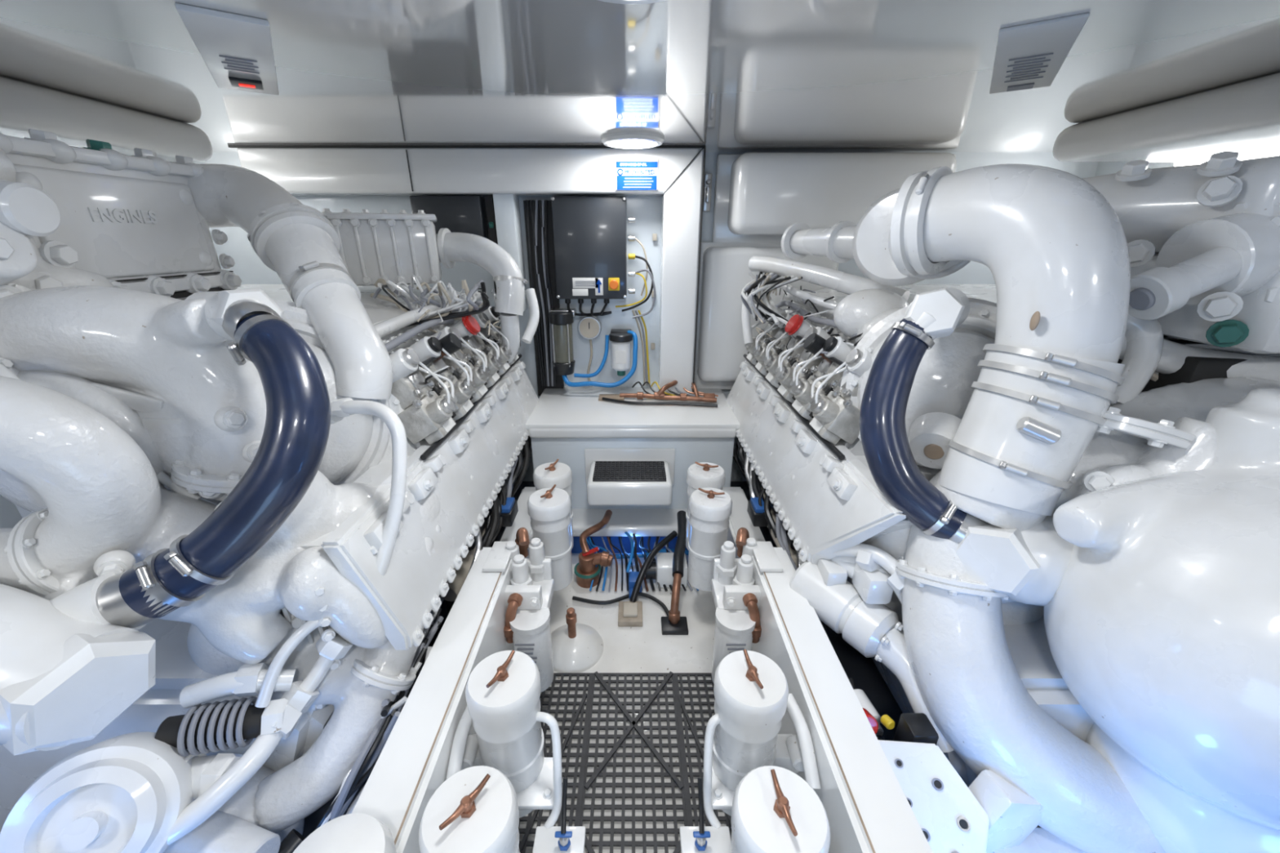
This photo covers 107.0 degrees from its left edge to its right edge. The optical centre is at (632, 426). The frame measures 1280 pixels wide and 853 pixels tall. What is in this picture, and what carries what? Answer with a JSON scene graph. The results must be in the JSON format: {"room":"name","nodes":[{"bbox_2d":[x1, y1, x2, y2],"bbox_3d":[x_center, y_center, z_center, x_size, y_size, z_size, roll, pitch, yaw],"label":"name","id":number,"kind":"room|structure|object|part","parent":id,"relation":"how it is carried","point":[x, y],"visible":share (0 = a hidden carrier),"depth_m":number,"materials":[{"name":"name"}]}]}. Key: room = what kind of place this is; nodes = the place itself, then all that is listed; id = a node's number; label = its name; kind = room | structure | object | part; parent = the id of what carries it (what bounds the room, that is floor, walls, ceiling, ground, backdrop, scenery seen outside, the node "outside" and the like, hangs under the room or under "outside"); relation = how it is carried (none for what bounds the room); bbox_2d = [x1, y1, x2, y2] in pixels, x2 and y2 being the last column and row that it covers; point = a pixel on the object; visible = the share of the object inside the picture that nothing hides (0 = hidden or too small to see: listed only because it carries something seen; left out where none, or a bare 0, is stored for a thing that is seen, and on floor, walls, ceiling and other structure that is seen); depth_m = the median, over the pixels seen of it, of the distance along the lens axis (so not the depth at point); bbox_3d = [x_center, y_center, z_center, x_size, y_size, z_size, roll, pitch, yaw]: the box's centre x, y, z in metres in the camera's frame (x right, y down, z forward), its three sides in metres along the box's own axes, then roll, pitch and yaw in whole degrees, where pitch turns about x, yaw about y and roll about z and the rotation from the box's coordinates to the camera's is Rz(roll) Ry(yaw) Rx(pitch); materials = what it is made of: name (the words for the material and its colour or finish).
{"room":"ship interior","nodes":[
{"label":"ship interior","id":0,"kind":"room"},
{"bbox_2d":[0,494,22,528],"bbox_3d":[-2.050,0.288,0.492,0.060,1.660,4.100,0,22,0],"label":"wall","id":1,"kind":"structure","parent":0,"point":[10,516],"depth_m":1.53,"materials":[{"name":"white paint"}]},
{"bbox_2d":[302,481,902,852],"bbox_3d":[0.000,1.077,0.862,4.160,0.140,4.200,0,22,0],"label":"floor","id":2,"kind":"structure","parent":0,"point":[644,649],"depth_m":1.49,"materials":[{"name":"paint"}]},
{"bbox_2d":[0,128,539,852],"bbox_3d":[-1.040,0.019,1.345,1.320,1.406,1.843,0,22,0],"label":"engine","id":3,"kind":"object","parent":2,"relation":"on","point":[221,722],"visible":0.92,"depth_m":0.86,"materials":[{"name":"white paint"}]},
{"bbox_2d":[95,313,330,628],"bbox_3d":[-0.647,0.072,0.722,0.176,0.439,0.368,17,27,36],"label":"hose","id":4,"kind":"object","parent":3,"relation":"attached to","point":[287,460],"visible":0.98,"depth_m":0.72,"materials":[{"name":"blue plastic"}]},
{"bbox_3d":[-0.490,0.065,1.545,0.135,0.258,1.420,0,22,0],"label":"cylinder head rail","id":5,"kind":"part","parent":3,"relation":"part of","materials":[{"name":"white metal"}]},
{"bbox_2d":[351,547,513,852],"bbox_3d":[-0.400,0.915,0.484,0.139,0.442,2.020,0,22,0],"label":"stringer","id":6,"kind":"object","parent":2,"relation":"on","point":[412,763],"visible":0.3,"depth_m":0.87,"materials":[{"name":"white paint"}]},
{"bbox_2d":[293,813,396,852],"bbox_3d":[-0.385,0.585,0.613,0.140,0.078,0.140,0,22,0],"label":"housing","id":7,"kind":"object","parent":6,"relation":"on","point":[356,833],"visible":1,"depth_m":0.63,"materials":[{"name":"white paint"}]},
{"bbox_2d":[418,765,519,852],"bbox_3d":[-0.229,0.675,0.715,0.131,0.355,0.131,0,22,0],"label":"filter","id":8,"kind":"object","parent":6,"relation":"attached to","point":[475,810],"visible":1,"depth_m":0.65,"materials":[{"name":"white paint"}]},
{"bbox_3d":[-0.229,0.522,0.654,0.020,0.025,0.082,12,25,28],"label":"tee handle","id":9,"kind":"part","parent":8,"relation":"part of","materials":[{"name":"orange metal"}]},
{"bbox_2d":[465,650,544,817],"bbox_3d":[-0.236,0.596,0.915,0.131,0.355,0.131,0,22,0],"label":"filter","id":10,"kind":"object","parent":6,"relation":"attached to","point":[503,691],"visible":0.92,"depth_m":0.85,"materials":[{"name":"white paint"}]},
{"bbox_3d":[-0.236,0.442,0.853,0.020,0.025,0.081,12,25,28],"label":"tee handle","id":11,"kind":"part","parent":10,"relation":"part of","materials":[{"name":"orange metal"}]},
{"bbox_2d":[445,706,586,852],"bbox_3d":[-0.209,0.663,0.801,0.248,0.194,0.335,0,22,0],"label":"pipe","id":12,"kind":"object","parent":6,"relation":"attached to","point":[548,791],"visible":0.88,"depth_m":0.86,"materials":[{"name":"white metal"}]},
{"bbox_2d":[482,527,554,692],"bbox_3d":[-0.303,0.498,1.327,0.174,0.389,0.278,0,22,0],"label":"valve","id":13,"kind":"object","parent":6,"relation":"attached to","point":[528,597],"visible":0.92,"depth_m":1.24,"materials":[{"name":"white paint"}]},
{"bbox_2d":[527,484,572,591],"bbox_3d":[-0.257,0.358,1.508,0.131,0.355,0.131,0,22,0],"label":"filter","id":14,"kind":"object","parent":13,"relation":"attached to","point":[549,508],"visible":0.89,"depth_m":1.45,"materials":[{"name":"white paint"}]},
{"bbox_3d":[-0.257,0.205,1.447,0.020,0.025,0.081,12,25,28],"label":"tee handle","id":15,"kind":"part","parent":14,"relation":"part of","materials":[{"name":"orange metal"}]},
{"bbox_2d":[500,487,536,558],"bbox_3d":[-0.415,0.498,1.772,0.110,0.260,0.660,0,22,0],"label":"stringer","id":16,"kind":"object","parent":2,"relation":"on","point":[522,519],"visible":0.23,"depth_m":1.78,"materials":[{"name":"white paint"}]},
{"bbox_2d":[533,458,573,547],"bbox_3d":[-0.275,0.290,1.678,0.131,0.355,0.131,0,22,0],"label":"filter","id":17,"kind":"object","parent":16,"relation":"attached to","point":[546,475],"visible":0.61,"depth_m":1.60,"materials":[{"name":"white paint"}]},
{"bbox_3d":[-0.275,0.137,1.617,0.020,0.025,0.081,12,25,28],"label":"tee handle","id":18,"kind":"part","parent":17,"relation":"part of","materials":[{"name":"orange metal"}]},
{"bbox_2d":[551,607,603,673],"bbox_3d":[-0.195,0.652,1.521,0.200,0.160,0.200,0,22,0],"label":"drain fitting","id":19,"kind":"object","parent":2,"relation":"on","point":[576,648],"visible":0.94,"depth_m":1.50,"materials":[{"name":"paint"}]},
{"bbox_2d":[518,671,732,852],"bbox_3d":[-0.008,0.930,1.008,0.562,0.012,0.949,0,22,0],"label":"floor grating","id":20,"kind":"object","parent":2,"relation":"on","point":[678,703],"visible":0.56,"depth_m":1.22,"materials":[{"name":"black rubber"}]},
{"bbox_2d":[617,601,642,626],"bbox_3d":[-0.008,0.657,1.674,0.085,0.036,0.100,0,22,0],"label":"pad","id":21,"kind":"object","parent":2,"relation":"on","point":[629,613],"visible":1,"depth_m":1.65,"materials":[{"name":"beige plastic"}]},
{"bbox_2d":[525,386,739,553],"bbox_3d":[0.000,0.213,2.242,0.900,0.640,0.655,0,22,0],"label":"step platform","id":22,"kind":"object","parent":2,"relation":"on","point":[566,421],"visible":0.63,"depth_m":2.02,"materials":[{"name":"white"}]},
{"bbox_2d":[584,448,675,506],"bbox_3d":[-0.012,0.212,1.920,0.380,0.170,0.228,0,22,0],"label":"step","id":23,"kind":"structure","parent":22,"relation":"attached to","point":[615,477],"depth_m":1.85,"materials":[{"name":"white plastic"}]},
{"bbox_2d":[598,380,718,407],"bbox_3d":[0.121,-0.168,2.224,0.561,0.081,0.268,0,22,0],"label":"copper pipe","id":24,"kind":"object","parent":22,"relation":"on","point":[710,397],"visible":0.86,"depth_m":2.19,"materials":[{"name":"brown metal"}]},
{"bbox_2d":[572,509,698,635],"bbox_3d":[0.004,0.527,1.814,0.494,0.214,0.530,0,22,0],"label":"pipes","id":25,"kind":"object","parent":2,"relation":"on","point":[669,568],"visible":0.88,"depth_m":1.80,"materials":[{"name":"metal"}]},
{"bbox_2d":[722,487,764,558],"bbox_3d":[0.415,0.498,1.772,0.110,0.260,0.660,0,22,0],"label":"stringer","id":26,"kind":"object","parent":2,"relation":"on","point":[740,517],"visible":0.24,"depth_m":1.79,"materials":[{"name":"white paint"}]},
{"bbox_2d":[685,462,725,549],"bbox_3d":[0.252,0.290,1.678,0.131,0.355,0.131,0,22,0],"label":"filter","id":27,"kind":"object","parent":26,"relation":"attached to","point":[702,474],"visible":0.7,"depth_m":1.60,"materials":[{"name":"white paint"}]},
{"bbox_3d":[0.252,0.137,1.617,0.081,0.025,0.022,4,22,9],"label":"tee handle","id":28,"kind":"part","parent":27,"relation":"part of","materials":[{"name":"orange metal"}]},
{"bbox_2d":[751,547,933,852],"bbox_3d":[0.400,0.915,0.484,0.139,0.442,2.020,0,22,0],"label":"stringer","id":29,"kind":"object","parent":2,"relation":"on","point":[865,805],"visible":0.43,"depth_m":0.84,"materials":[{"name":"white paint"}]},
{"bbox_2d":[687,487,732,591],"bbox_3d":[0.240,0.358,1.508,0.131,0.355,0.131,0,22,0],"label":"filter","id":30,"kind":"object","parent":29,"relation":"attached to","point":[710,508],"visible":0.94,"depth_m":1.45,"materials":[{"name":"white paint"}]},
{"bbox_3d":[0.240,0.205,1.447,0.081,0.025,0.022,4,22,9],"label":"tee handle","id":31,"kind":"part","parent":30,"relation":"part of","materials":[{"name":"orange metal"}]},
{"bbox_2d":[711,527,782,684],"bbox_3d":[0.303,0.498,1.327,0.174,0.389,0.278,0,22,0],"label":"filter","id":32,"kind":"object","parent":29,"relation":"attached to","point":[736,597],"visible":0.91,"depth_m":1.24,"materials":[{"name":"white paint"}]},
{"bbox_2d":[679,693,821,852],"bbox_3d":[0.209,0.663,0.801,0.248,0.194,0.335,0,22,0],"label":"pipe","id":33,"kind":"object","parent":29,"relation":"attached to","point":[795,753],"visible":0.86,"depth_m":0.86,"materials":[{"name":"white metal"}]},
{"bbox_2d":[712,649,788,816],"bbox_3d":[0.216,0.596,0.915,0.131,0.355,0.131,0,22,0],"label":"filter","id":34,"kind":"object","parent":29,"relation":"attached to","point":[751,691],"visible":0.85,"depth_m":0.85,"materials":[{"name":"white paint"}]},
{"bbox_3d":[0.216,0.442,0.853,0.023,0.025,0.081,0,22,0],"label":"tee handle","id":35,"kind":"part","parent":34,"relation":"part of","materials":[{"name":"orange metal"}]},
{"bbox_2d":[730,765,830,852],"bbox_3d":[0.207,0.675,0.715,0.131,0.355,0.131,0,22,0],"label":"filter","id":36,"kind":"object","parent":29,"relation":"attached to","point":[775,810],"visible":1,"depth_m":0.65,"materials":[{"name":"white paint"}]},
{"bbox_3d":[0.207,0.522,0.654,0.023,0.025,0.082,0,22,0],"label":"tee handle","id":37,"kind":"part","parent":36,"relation":"part of","materials":[{"name":"orange metal"}]},
{"bbox_2d":[726,150,1279,852],"bbox_3d":[1.046,0.054,1.358,1.308,1.391,1.839,0,22,0],"label":"engine","id":38,"kind":"object","parent":2,"relation":"on","point":[1090,662],"visible":0.94,"depth_m":0.83,"materials":[{"name":"white paint"}]},
{"bbox_3d":[0.490,0.046,1.593,0.135,0.258,1.316,0,22,0],"label":"cylinder head rail","id":39,"kind":"part","parent":38,"relation":"part of","materials":[{"name":"white metal"}]},
{"bbox_3d":[0.553,0.435,1.056,0.137,0.324,0.416,-13,25,-30],"label":"starter motor","id":40,"kind":"part","parent":38,"relation":"part of","materials":[{"name":"white paint"}]},
{"bbox_2d":[859,318,966,539],"bbox_3d":[0.556,0.004,0.933,0.148,0.412,0.249,-6,23,-15],"label":"hose","id":41,"kind":"object","parent":38,"relation":"attached to","point":[893,468],"visible":0.98,"depth_m":0.93,"materials":[{"name":"blue plastic"}]},
{"bbox_3d":[0.819,0.802,0.845,0.762,0.383,0.253,0,22,0],"label":"mounting plate","id":42,"kind":"part","parent":38,"relation":"part of","materials":[{"name":"white paint"}]},
{"bbox_2d":[170,151,1098,481],"bbox_3d":[0.000,-0.459,2.358,4.200,1.660,0.060,0,22,0],"label":"wall","id":43,"kind":"structure","parent":0,"point":[646,210],"depth_m":2.21,"materials":[{"name":"white paint"}]},
{"bbox_2d":[409,195,493,239],"bbox_3d":[-0.780,-0.906,2.077,0.340,0.190,0.090,0,22,0],"label":"junction box","id":44,"kind":"object","parent":43,"relation":"attached to","point":[467,214],"visible":0.61,"depth_m":2.03,"materials":[{"name":"grey paint"}]},
{"bbox_2d":[227,145,705,195],"bbox_3d":[-0.660,-1.065,1.978,1.900,0.171,0.136,0,22,0],"label":"ceiling beam","id":45,"kind":"structure","parent":43,"relation":"attached to","point":[300,170],"depth_m":1.92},
{"bbox_2d":[484,193,527,311],"bbox_3d":[-0.568,-0.774,2.124,0.135,0.500,0.100,0,22,0],"label":"trim window mullion","id":46,"kind":"object","parent":43,"relation":"attached to","point":[503,210],"depth_m":2.05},
{"bbox_2d":[523,200,564,395],"bbox_3d":[-0.415,-0.572,2.237,0.130,0.901,0.071,0,22,0],"label":"cable","id":47,"kind":"object","parent":43,"relation":"attached to","point":[538,216],"depth_m":2.18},
{"bbox_2d":[548,307,576,375],"bbox_3d":[-0.330,-0.403,2.254,0.120,0.295,0.155,0,22,0],"label":"filter","id":48,"kind":"object","parent":43,"relation":"attached to","point":[561,319],"visible":0.98,"depth_m":2.20,"materials":[{"name":"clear glass"}]},
{"bbox_2d":[577,315,601,381],"bbox_3d":[-0.205,-0.365,2.309,0.110,0.347,0.061,0,22,0],"label":"pressure gauge","id":49,"kind":"object","parent":43,"relation":"attached to","point":[589,327],"visible":0.9,"depth_m":2.24,"materials":[{"name":"metal"}]},
{"bbox_2d":[551,195,657,385],"bbox_3d":[-0.116,-0.588,2.183,0.452,0.850,0.160,0,22,0],"label":"control box","id":50,"kind":"object","parent":43,"relation":"attached to","point":[590,237],"visible":0.99,"depth_m":2.07,"materials":[{"name":"grey paint"}]},
{"bbox_2d":[608,328,632,376],"bbox_3d":[-0.055,-0.352,2.274,0.110,0.205,0.155,0,22,0],"label":"canister","id":51,"kind":"object","parent":43,"relation":"attached to","point":[620,344],"visible":0.99,"depth_m":2.21,"materials":[{"name":"white plastic"}]},
{"bbox_2d":[561,330,637,387],"bbox_3d":[-0.158,-0.320,2.244,0.364,0.255,0.111,0,22,0],"label":"hose","id":52,"kind":"object","parent":51,"relation":"attached to","point":[633,370],"visible":0.95,"depth_m":2.24,"materials":[{"name":"blue rubber"}]},
{"bbox_2d":[615,158,657,190],"bbox_3d":[0.017,-1.023,1.918,0.170,0.115,0.009,0,22,0],"label":"sign","id":53,"kind":"object","parent":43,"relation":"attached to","point":[631,174],"visible":1,"depth_m":1.92,"materials":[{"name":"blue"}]},
{"bbox_2d":[657,146,706,394],"bbox_3d":[0.209,-0.660,2.138,0.162,1.038,0.160,0,22,0],"label":"trim post","id":54,"kind":"object","parent":43,"relation":"attached to","point":[682,203],"depth_m":2.07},
{"bbox_2d":[693,241,839,389],"bbox_3d":[0.620,-0.499,2.245,0.660,0.700,0.120,0,22,0],"label":"panel","id":55,"kind":"object","parent":43,"relation":"attached to","point":[724,269],"visible":0.41,"depth_m":2.16,"materials":[{"name":"white plastic"}]},
{"bbox_2d":[711,152,956,243],"bbox_3d":[0.870,-0.971,2.024,1.020,0.360,0.180,0,22,0],"label":"panel","id":56,"kind":"object","parent":43,"relation":"attached to","point":[757,196],"visible":0.73,"depth_m":1.93,"materials":[{"name":"white plastic"}]},
{"bbox_2d":[702,173,712,211],"bbox_3d":[0.325,-1.015,2.054,0.035,0.150,0.062,0,22,0],"label":"hinge","id":57,"kind":"object","parent":56,"relation":"attached to","point":[708,176],"depth_m":2.04,"materials":[{"name":"metal"}]},
{"bbox_2d":[0,0,1279,151],"bbox_3d":[0.000,-0.464,0.191,4.200,0.040,4.100,0,22,0],"label":"ceiling","id":58,"kind":"structure","parent":0,"point":[718,75],"depth_m":1.01,"materials":[{"name":"white"}]},
{"bbox_2d":[0,75,213,161],"bbox_3d":[-1.720,-0.617,0.776,0.660,0.108,1.750,0,22,0],"label":"wall panel","id":59,"kind":"object","parent":58,"relation":"attached to","point":[74,119],"depth_m":1.23,"materials":[{"name":"white plastic"}]},
{"bbox_2d":[174,2,279,94],"bbox_3d":[-0.800,-0.741,0.964,0.120,0.019,0.500,-14,26,-31],"label":"panel","id":60,"kind":"object","parent":58,"relation":"attached to","point":[237,51],"visible":1,"depth_m":0.89,"materials":[{"name":"grey plastic"}]},
{"bbox_2d":[600,132,664,149],"bbox_3d":[0.000,-1.059,1.763,0.236,0.022,0.236,0,22,0],"label":"ceiling lamp","id":61,"kind":"object","parent":58,"relation":"attached to","point":[627,140],"depth_m":1.71,"materials":[{"name":"white plastic"}]},
{"bbox_2d":[599,0,666,4],"bbox_3d":[0.000,-0.595,0.602,0.236,0.022,0.236,0,22,0],"label":"ceiling lamp","id":62,"kind":"object","parent":58,"relation":"attached to","point":[622,2],"depth_m":0.70,"materials":[{"name":"white plastic"}]},
{"bbox_2d":[989,12,1089,93],"bbox_3d":[0.820,-0.753,0.980,0.351,0.010,0.449,0,22,0],"label":"ceiling vent panel","id":63,"kind":"object","parent":58,"relation":"attached to","point":[1030,55],"depth_m":0.92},
{"bbox_2d":[1052,71,1279,161],"bbox_3d":[1.720,-0.617,0.776,0.660,0.108,1.750,0,22,0],"label":"wall panel","id":64,"kind":"object","parent":58,"relation":"attached to","point":[1243,117],"depth_m":1.25,"materials":[{"name":"white plastic"}]},
{"bbox_2d":[1094,161,1174,176],"bbox_3d":[2.050,0.288,0.492,0.060,1.660,4.100,0,22,0],"label":"wall","id":65,"kind":"structure","parent":0,"point":[1104,167],"depth_m":1.98,"materials":[{"name":"white paint"}]},
{"bbox_2d":[1173,161,1204,166],"bbox_3d":[1.992,-0.808,1.346,0.057,0.060,0.860,0,22,0],"label":"lamp","id":66,"kind":"object","parent":65,"relation":"attached to","point":[1176,163],"visible":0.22,"depth_m":1.68,"materials":[{"name":"white"}]}
]}

